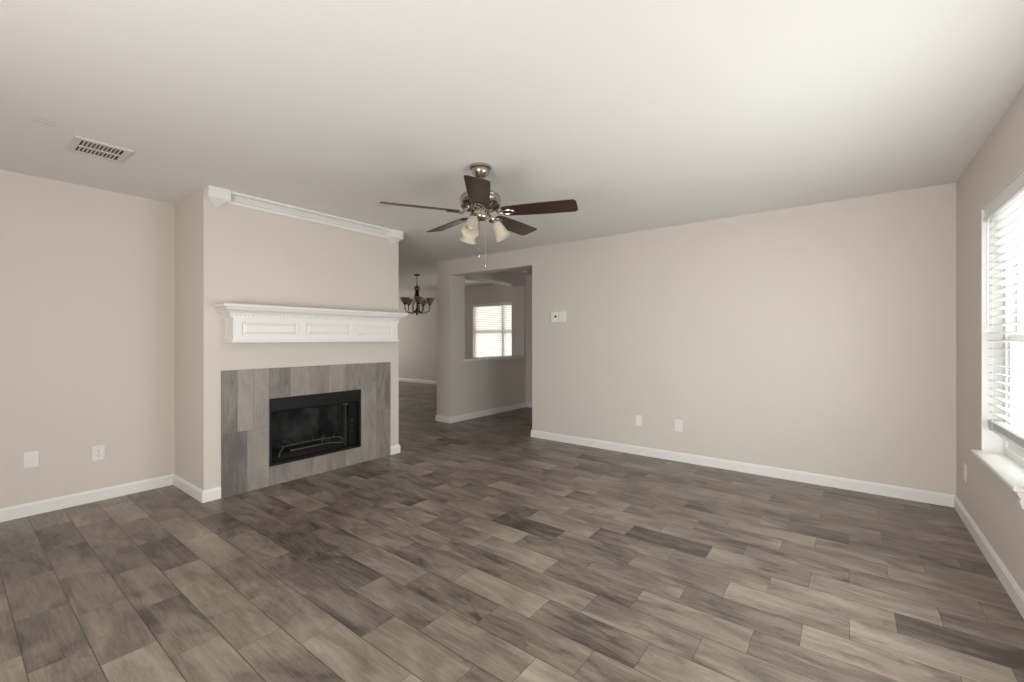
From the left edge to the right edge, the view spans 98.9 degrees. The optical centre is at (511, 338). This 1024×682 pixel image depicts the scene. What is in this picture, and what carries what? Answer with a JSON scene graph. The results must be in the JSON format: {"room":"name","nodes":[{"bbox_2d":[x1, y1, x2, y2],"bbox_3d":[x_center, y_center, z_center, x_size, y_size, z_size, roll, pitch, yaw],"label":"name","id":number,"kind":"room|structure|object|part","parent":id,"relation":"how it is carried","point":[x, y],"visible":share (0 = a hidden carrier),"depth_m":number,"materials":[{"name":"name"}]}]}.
{"room":"living room","nodes":[
{"label":"living room","id":0,"kind":"room"},
{"bbox_2d":[0,169,174,507],"bbox_3d":[-3.330,0.050,3.406,0.120,2.440,4.792,0,0,37],"label":"wall","id":1,"kind":"structure","parent":0,"point":[87,274],"depth_m":3.35,"materials":[{"name":"beige paint"}]},
{"bbox_2d":[23,450,38,468],"bbox_3d":[-3.451,0.870,3.144,0.007,0.116,0.076,0,0,37],"label":"wall plate","id":2,"kind":"object","parent":1,"relation":"attached to","point":[30,459],"visible":1,"depth_m":3.14,"materials":[{"name":"white plastic"}]},
{"bbox_2d":[92,445,104,460],"bbox_3d":[-3.233,0.896,3.425,0.008,0.117,0.074,0,0,37],"label":"wall outlet","id":3,"kind":"object","parent":1,"relation":"attached to","point":[98,452],"visible":1,"depth_m":3.42,"materials":[{"name":"white plastic"}]},
{"bbox_2d":[0,444,399,521],"bbox_3d":[-2.954,1.224,3.215,0.709,0.092,4.706,0,0,37],"label":"baseboard","id":4,"kind":"structure","parent":1,"relation":"attached to","point":[57,503],"depth_m":3.42,"materials":[{"name":"white paint"}]},
{"bbox_2d":[175,187,398,489],"bbox_3d":[-2.100,0.050,4.340,0.695,2.440,1.854,0,0,37],"label":"wall","id":5,"kind":"structure","parent":0,"point":[227,253],"depth_m":3.73,"materials":[{"name":"beige paint"}]},
{"bbox_2d":[204,185,402,244],"bbox_3d":[-1.789,-1.097,4.102,0.088,0.144,1.845,0,0,37],"label":"crown molding","id":6,"kind":"structure","parent":5,"relation":"attached to","point":[216,196],"depth_m":3.90,"materials":[{"name":"white paint"}]},
{"bbox_2d":[221,362,389,497],"bbox_3d":[-1.819,0.764,4.123,0.014,1.012,1.616,0,0,37],"label":"fireplace surround","id":7,"kind":"object","parent":5,"relation":"attached to","point":[246,394],"visible":1,"depth_m":3.85,"materials":[{"name":"grey tile"}]},
{"bbox_2d":[213,303,407,342],"bbox_3d":[-1.732,-0.117,4.063,0.226,0.303,1.738,0,0,37],"label":"mantel shelf","id":8,"kind":"object","parent":5,"relation":"attached to","point":[244,323],"visible":1,"depth_m":3.85,"materials":[{"name":"white paint"}]},
{"bbox_3d":[-2.006,-0.079,3.647,0.014,0.095,0.427,0,0,37],"label":"raised panel","id":9,"kind":"part","parent":8,"relation":"part of","materials":[{"name":"white paint"}]},
{"bbox_3d":[-1.740,-0.203,4.070,0.204,0.075,1.694,0,0,37],"label":"mantel crown","id":10,"kind":"part","parent":8,"relation":"part of","materials":[{"name":"white paint"}]},
{"bbox_3d":[-1.691,-0.079,4.056,0.014,0.095,0.422,0,0,37],"label":"raised panel","id":11,"kind":"part","parent":8,"relation":"part of","materials":[{"name":"white paint"}]},
{"bbox_3d":[-1.390,-0.079,4.450,0.014,0.095,0.393,0,0,37],"label":"raised panel","id":12,"kind":"part","parent":8,"relation":"part of","materials":[{"name":"white paint"}]},
{"bbox_2d":[269,389,360,466],"bbox_3d":[-2.018,0.814,4.276,0.512,0.585,0.895,0,0,37],"label":"fireplace insert","id":13,"kind":"object","parent":5,"relation":"in","point":[339,413],"depth_m":4.41,"materials":[{"name":"black metal"}]},
{"bbox_3d":[-2.002,1.016,4.289,0.249,0.129,0.670,0,0,37],"label":"log grate","id":14,"kind":"part","parent":13,"relation":"part of","materials":[{"name":"black metal"}]},
{"bbox_2d":[269,389,360,412],"bbox_3d":[-1.840,0.584,4.139,0.062,0.125,0.895,0,0,37],"label":"hood","id":15,"kind":"object","parent":13,"relation":"attached to","point":[350,397],"depth_m":4.09,"materials":[{"name":"black metal"}]},
{"bbox_3d":[-1.952,1.071,4.373,0.514,0.021,0.090,0,0,-43],"label":"gas burner","id":16,"kind":"part","parent":13,"relation":"part of","materials":[{"name":"grey metal"}]},
{"bbox_3d":[-1.678,0.871,4.446,0.045,0.423,0.088,0,0,37],"label":"screen rod","id":17,"kind":"part","parent":13,"relation":"part of","materials":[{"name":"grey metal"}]},
{"bbox_3d":[-1.634,0.867,4.469,0.006,0.431,0.078,0,0,37],"label":"panel","id":18,"kind":"part","parent":13,"relation":"part of","materials":[{"name":"black metal"}]},
{"bbox_2d":[399,262,491,292],"bbox_3d":[-2.912,-1.450,10.514,7.380,0.200,3.860,0,0,37],"label":"ceiling","id":19,"kind":"structure","parent":0,"point":[427,279],"depth_m":10.05,"materials":[{"name":"paint"}]},
{"bbox_2d":[400,274,434,314],"bbox_3d":[-2.030,-0.914,9.281,0.712,0.872,0.733,0,0,37],"label":"chandelier","id":20,"kind":"object","parent":19,"relation":"hanging from","point":[419,300],"visible":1,"depth_m":9.22,"materials":[{"name":"brown metal"}]},
{"bbox_3d":[-2.229,-0.787,9.109,0.220,0.127,0.220,0,0,-36],"label":"lamp shade","id":21,"kind":"part","parent":20,"relation":"part of","materials":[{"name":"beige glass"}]},
{"bbox_3d":[-2.129,-0.808,9.181,0.265,0.565,0.019,0,0,-36],"label":"arm","id":22,"kind":"part","parent":20,"relation":"part of","materials":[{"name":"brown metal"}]},
{"bbox_3d":[-2.010,-0.809,9.268,0.100,0.662,0.100,0,0,37],"label":"stem","id":23,"kind":"part","parent":20,"relation":"part of","materials":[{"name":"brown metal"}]},
{"bbox_3d":[-1.927,-0.787,9.011,0.220,0.127,0.220,0,0,-18],"label":"lamp shade","id":24,"kind":"part","parent":20,"relation":"part of","materials":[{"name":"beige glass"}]},
{"bbox_3d":[-1.740,-0.787,9.268,0.220,0.127,0.220,0,0,0],"label":"lamp shade","id":25,"kind":"part","parent":20,"relation":"part of","materials":[{"name":"beige glass"}]},
{"bbox_2d":[399,284,511,380],"bbox_3d":[-1.628,-0.040,11.785,7.470,2.620,0.120,0,0,37],"label":"wall","id":26,"kind":"structure","parent":0,"point":[417,333],"depth_m":12.28,"materials":[{"name":"beige paint"}]},
{"bbox_2d":[399,378,436,384],"bbox_3d":[-1.784,1.224,11.820,7.180,0.092,0.014,0,0,37],"label":"baseboard","id":27,"kind":"structure","parent":26,"relation":"attached to","point":[400,379],"depth_m":12.50,"materials":[{"name":"white paint"}]},
{"bbox_2d":[474,306,511,356],"bbox_3d":[-0.203,-0.113,10.727,1.878,1.525,0.065,0,0,37],"label":"window","id":28,"kind":"structure","parent":26,"relation":"in","point":[502,306],"depth_m":10.71,"materials":[{"name":"white plastic"}]},
{"bbox_2d":[473,302,501,356],"bbox_3d":[-0.622,-0.120,10.952,0.920,1.501,0.074,0,0,37],"label":"window blind","id":29,"kind":"object","parent":28,"relation":"attached to","point":[481,307],"visible":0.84,"depth_m":10.95,"materials":[{"name":"white paint"}]},
{"bbox_2d":[501,302,511,355],"bbox_3d":[0.123,-0.120,10.380,0.920,1.501,0.074,0,0,37],"label":"window blind","id":30,"kind":"object","parent":28,"relation":"attached to","point":[507,314],"visible":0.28,"depth_m":10.57,"materials":[{"name":"white paint"}]},
{"bbox_2d":[437,260,525,416],"bbox_3d":[0.070,-0.040,8.101,0.290,2.620,3.660,0,0,37],"label":"wall","id":31,"kind":"structure","parent":0,"point":[463,387],"depth_m":6.90,"materials":[{"name":"beige paint"}]},
{"bbox_2d":[435,402,525,422],"bbox_3d":[0.066,1.224,8.095,0.318,0.092,3.674,0,0,37],"label":"baseboard","id":32,"kind":"structure","parent":31,"relation":"attached to","point":[467,416],"depth_m":7.03,"materials":[{"name":"white paint"}]},
{"bbox_2d":[464,355,525,361],"bbox_3d":[-0.373,0.343,7.524,0.350,0.040,1.615,0,0,37],"label":"sill","id":33,"kind":"structure","parent":31,"relation":"attached to","point":[510,356],"depth_m":7.37,"materials":[{"name":"white paint"}]},
{"bbox_2d":[0,381,1023,681],"bbox_3d":[-2.555,1.345,6.130,14.163,0.150,10.490,0,0,37],"label":"floor","id":34,"kind":"structure","parent":0,"point":[482,549],"depth_m":2.29,"materials":[{"name":"brown wood"}]},
{"bbox_2d":[0,0,1023,274],"bbox_3d":[-3.038,-1.295,5.532,13.245,0.250,8.680,0,0,37],"label":"ceiling","id":35,"kind":"structure","parent":0,"point":[643,114],"depth_m":2.19,"materials":[{"name":"paint"}]},
{"bbox_2d":[66,135,133,163],"bbox_3d":[-2.557,-1.165,2.717,0.305,0.010,0.264,0,0,37],"label":"ceiling vent","id":36,"kind":"object","parent":35,"relation":"in","point":[78,144],"visible":1,"depth_m":2.71,"materials":[{"name":"grey metal"}]},
{"bbox_2d":[379,162,577,266],"bbox_3d":[-0.201,-0.827,3.018,1.276,0.686,1.242,0,0,37],"label":"ceiling fan","id":37,"kind":"object","parent":35,"relation":"hanging from","point":[478,199],"visible":1,"depth_m":2.90,"materials":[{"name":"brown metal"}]},
{"bbox_3d":[-0.594,-0.852,2.840,0.501,0.006,0.146,0,13,-21],"label":"blade","id":38,"kind":"part","parent":37,"relation":"part of","materials":[{"name":"brown wood"}]},
{"bbox_3d":[-0.467,-0.852,3.299,0.146,0.006,0.501,-16,10,-37],"label":"blade","id":39,"kind":"part","parent":37,"relation":"part of","materials":[{"name":"brown wood"}]},
{"bbox_3d":[-0.297,-0.740,3.085,0.120,0.120,0.120,0,28,-39],"label":"lamp shade","id":40,"kind":"part","parent":37,"relation":"part of","materials":[{"name":"beige glass"}]},
{"bbox_3d":[-0.263,-0.740,2.859,0.120,0.120,0.120,0,-28,21],"label":"lamp shade","id":41,"kind":"part","parent":37,"relation":"part of","materials":[{"name":"beige glass"}]},
{"bbox_3d":[-0.197,-0.852,2.576,0.146,0.006,0.501,13,-1,-2],"label":"blade","id":42,"kind":"part","parent":37,"relation":"part of","materials":[{"name":"brown wood"}]},
{"bbox_2d":[461,201,499,212],"bbox_3d":[-0.215,-0.889,2.982,0.267,0.022,0.267,0,0,37],"label":"motor","id":43,"kind":"object","parent":37,"relation":"attached to","point":[465,205],"depth_m":2.94,"materials":[{"name":"grey metal"}]},
{"bbox_3d":[-0.180,-0.667,2.974,0.003,0.305,0.003,0,0,37],"label":"pull chain","id":44,"kind":"part","parent":37,"relation":"part of","materials":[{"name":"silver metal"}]},
{"bbox_3d":[-0.084,-0.740,3.001,0.120,0.120,0.120,-28,4,-8],"label":"lamp shade","id":45,"kind":"part","parent":37,"relation":"part of","materials":[{"name":"beige glass"}]},
{"bbox_3d":[0.009,-0.852,3.320,0.146,0.006,0.501,-15,-8,33],"label":"blade","id":46,"kind":"part","parent":37,"relation":"part of","materials":[{"name":"brown wood"}]},
{"bbox_3d":[0.176,-0.852,2.873,0.501,0.006,0.146,0,-13,15],"label":"blade","id":47,"kind":"part","parent":37,"relation":"part of","materials":[{"name":"brown wood"}]},
{"bbox_2d":[526,274,531,402],"bbox_3d":[1.372,0.050,7.316,2.730,2.440,0.120,0,0,37],"label":"wall","id":48,"kind":"structure","parent":0,"point":[528,277],"depth_m":8.05,"materials":[{"name":"beige paint"}]},
{"bbox_2d":[526,402,531,407],"bbox_3d":[1.252,1.224,7.324,2.530,0.092,0.014,0,0,37],"label":"baseboard","id":49,"kind":"structure","parent":48,"relation":"attached to","point":[528,404],"depth_m":8.04,"materials":[{"name":"white paint"}]},
{"bbox_2d":[450,183,955,494],"bbox_3d":[1.309,0.050,4.964,5.495,2.440,0.190,0,0,37],"label":"wall","id":50,"kind":"structure","parent":0,"point":[820,338],"depth_m":4.04,"materials":[{"name":"beige paint"}]},
{"bbox_2d":[551,311,565,322],"bbox_3d":[0.569,-0.263,5.390,0.194,0.136,0.032,0,0,37],"label":"thermostat","id":51,"kind":"object","parent":50,"relation":"attached to","point":[560,316],"visible":1,"depth_m":5.38,"materials":[{"name":"white plastic"}]},
{"bbox_2d":[636,415,641,425],"bbox_3d":[1.384,0.898,4.781,0.074,0.117,0.008,0,0,37],"label":"wall outlet","id":52,"kind":"object","parent":50,"relation":"attached to","point":[638,417],"visible":1,"depth_m":4.78,"materials":[{"name":"white plastic"}]},
{"bbox_2d":[675,419,682,431],"bbox_3d":[1.718,0.901,4.520,0.080,0.122,0.015,0,0,37],"label":"wall plate","id":53,"kind":"object","parent":50,"relation":"attached to","point":[678,423],"visible":1,"depth_m":4.52,"materials":[{"name":"white plastic"}]},
{"bbox_2d":[531,430,954,506],"bbox_3d":[1.825,1.224,4.515,3.891,0.092,0.134,0,0,37],"label":"baseboard","id":54,"kind":"structure","parent":50,"relation":"attached to","point":[937,498],"depth_m":4.02,"materials":[{"name":"white paint"}]},
{"bbox_2d":[956,86,1023,592],"bbox_3d":[1.464,0.050,0.717,0.160,2.440,6.360,0,0,37],"label":"wall","id":55,"kind":"structure","parent":0,"point":[994,507],"depth_m":2.73,"materials":[{"name":"beige paint"}]},
{"bbox_2d":[964,463,966,481],"bbox_3d":[3.125,0.925,3.022,0.008,0.117,0.074,0,0,37],"label":"wall outlet","id":56,"kind":"object","parent":55,"relation":"attached to","point":[965,465],"visible":1,"depth_m":3.00,"materials":[{"name":"white plastic"}]},
{"bbox_2d":[954,495,1023,618],"bbox_3d":[1.431,1.224,0.818,0.014,0.092,6.240,0,0,37],"label":"baseboard","id":57,"kind":"structure","parent":55,"relation":"attached to","point":[1014,591],"depth_m":2.40,"materials":[{"name":"white paint"}]},
{"bbox_2d":[971,449,1023,492],"bbox_3d":[2.633,0.694,2.309,0.163,0.022,0.879,0,0,37],"label":"sill","id":58,"kind":"structure","parent":55,"relation":"attached to","point":[1009,471],"depth_m":2.31,"materials":[{"name":"white paint"}]},
{"bbox_2d":[982,168,1023,467],"bbox_3d":[2.673,-0.052,2.293,0.159,1.475,0.832,0,0,37],"label":"window","id":59,"kind":"structure","parent":55,"relation":"in","point":[992,442],"depth_m":2.62,"materials":[{"name":"white plastic"}]},
{"bbox_2d":[983,171,1023,451],"bbox_3d":[2.643,-0.117,2.315,0.074,1.331,0.812,0,0,37],"label":"window blind","id":60,"kind":"object","parent":59,"relation":"attached to","point":[1007,209],"visible":1,"depth_m":2.37,"materials":[{"name":"white paint"}]},
{"bbox_3d":[2.829,-0.085,2.542,0.056,1.246,0.002,0,0,37],"label":"ladder cord","id":61,"kind":"part","parent":60,"relation":"part of","materials":[{"name":"white fabric"}]},
{"bbox_3d":[2.651,0.539,2.310,0.052,0.018,0.800,0,0,37],"label":"rail","id":62,"kind":"part","parent":60,"relation":"part of","materials":[{"name":"white plastic"}]},
{"bbox_3d":[2.712,-0.050,2.263,0.054,1.377,0.728,0,0,37],"label":"sash","id":63,"kind":"part","parent":59,"relation":"part of","materials":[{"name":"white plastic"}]},
{"bbox_2d":[1015,492,1023,508],"bbox_3d":[2.342,0.743,2.017,0.028,0.075,0.032,0,0,37],"label":"trim","id":64,"kind":"structure","parent":55,"relation":"attached to","point":[1021,495],"depth_m":2.00,"materials":[{"name":"white paint"}]}
]}

